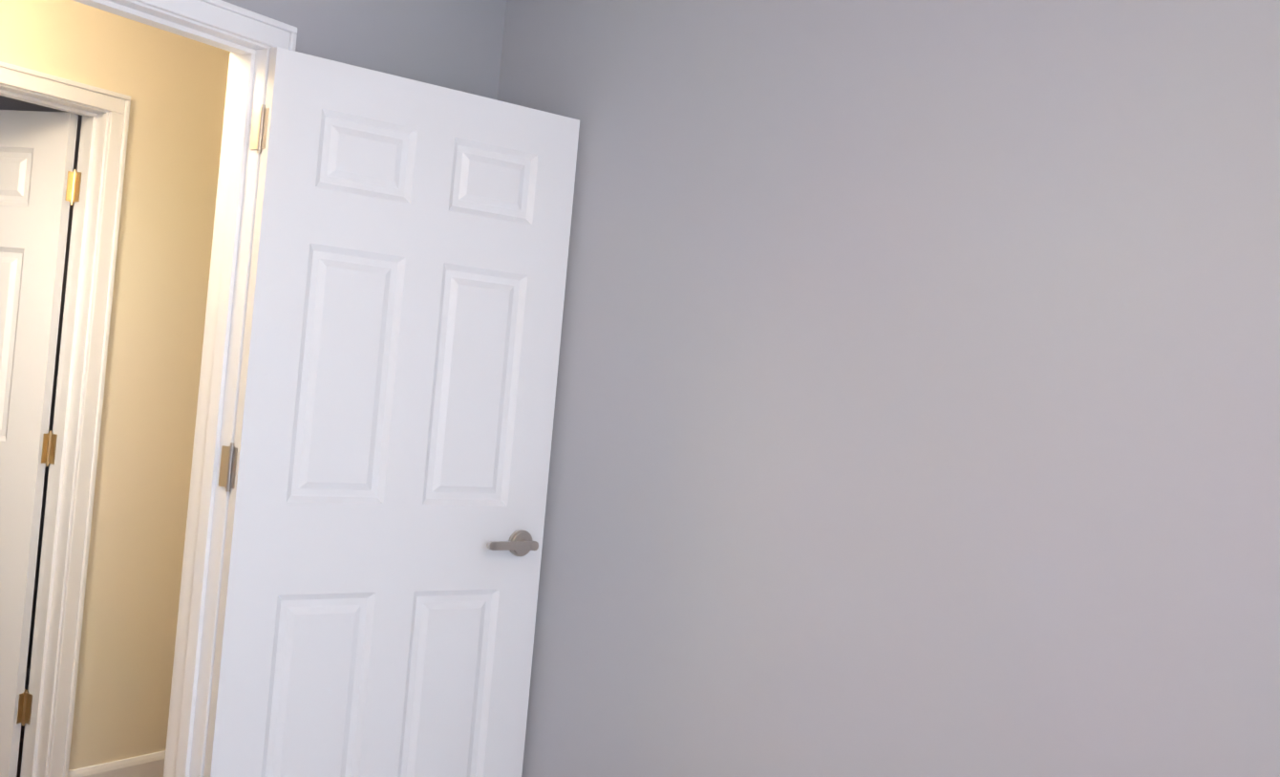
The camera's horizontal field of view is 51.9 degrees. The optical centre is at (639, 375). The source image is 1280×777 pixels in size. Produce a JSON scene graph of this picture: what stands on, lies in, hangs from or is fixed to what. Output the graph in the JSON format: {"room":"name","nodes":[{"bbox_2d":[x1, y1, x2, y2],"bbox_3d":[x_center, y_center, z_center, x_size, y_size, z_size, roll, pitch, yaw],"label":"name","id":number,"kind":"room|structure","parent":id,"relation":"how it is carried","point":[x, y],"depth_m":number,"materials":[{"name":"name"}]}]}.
{"room":"bedroom","nodes":[
{"label":"bedroom","id":0,"kind":"room"},
{"bbox_2d":[16,723,24,776],"bbox_3d":[-0.711,1.372,2.119,6.250,0.100,4.490,5,-1,34],"label":"floor","id":1,"kind":"structure","parent":0,"point":[20,750],"depth_m":4.32,"materials":[{"name":"brown wood"}]},
{"bbox_2d":[0,95,82,667],"bbox_3d":[-2.743,-0.054,4.436,0.120,2.440,2.800,5,-1,34],"label":"wall","id":2,"kind":"structure","parent":0,"point":[8,103],"depth_m":5.06,"materials":[{"name":"grey paint"}]},
{"bbox_2d":[24,667,30,688],"bbox_3d":[-2.758,1.124,4.435,0.013,0.090,2.680,5,-1,34],"label":"baseboard","id":3,"kind":"structure","parent":2,"relation":"attached to","point":[27,678],"depth_m":5.03,"materials":[{"name":"white"}]},
{"bbox_2d":[0,0,230,769],"bbox_3d":[-2.147,-0.017,3.168,0.120,2.440,4.490,5,-1,34],"label":"wall","id":4,"kind":"structure","parent":0,"point":[173,86],"depth_m":4.01,"materials":[{"name":"beige paint"}]},
{"bbox_2d":[0,109,81,776],"bbox_3d":[-2.128,0.196,3.979,0.819,2.015,0.211,5,-1,15],"label":"hall door","id":5,"kind":"structure","parent":4,"relation":"in","point":[40,178],"depth_m":3.89,"materials":[{"name":"white wood"}]},
{"bbox_2d":[0,61,130,776],"bbox_3d":[-1.914,0.183,3.541,0.160,2.092,0.914,5,-1,34],"label":"door frame","id":6,"kind":"structure","parent":4,"relation":"attached to","point":[66,431],"depth_m":3.85,"materials":[{"name":"white wood"}]},
{"bbox_2d":[67,749,165,776],"bbox_3d":[-1.360,1.247,4.379,0.013,0.090,1.218,5,-1,34],"label":"baseboard","id":7,"kind":"structure","parent":4,"relation":"attached to","point":[151,764],"depth_m":4.04,"materials":[{"name":"white wood"}]},
{"bbox_2d":[222,0,506,100],"bbox_3d":[-1.432,0.034,2.151,0.120,2.440,3.590,5,-1,34],"label":"wall","id":8,"kind":"structure","parent":0,"point":[457,45],"depth_m":3.23,"materials":[{"name":"grey paint"}]},
{"bbox_2d":[72,0,297,776],"bbox_3d":[-1.176,0.236,2.559,0.160,2.092,0.939,5,-1,34],"label":"door frame","id":9,"kind":"structure","parent":8,"relation":"attached to","point":[215,434],"depth_m":2.88,"materials":[{"name":"white wood"}]},
{"bbox_2d":[204,46,579,776],"bbox_3d":[-0.573,0.322,3.086,0.820,2.015,0.148,6,-1,-38],"label":"bedroom door","id":10,"kind":"structure","parent":8,"relation":"in","point":[384,469],"depth_m":3.05,"materials":[{"name":"white wood"}]},
{"bbox_2d":[497,0,1279,776],"bbox_3d":[1.138,0.265,2.518,3.770,2.440,0.120,5,-1,34],"label":"wall","id":11,"kind":"structure","parent":0,"point":[918,399],"depth_m":2.83,"materials":[{"name":"grey paint"}]}
]}

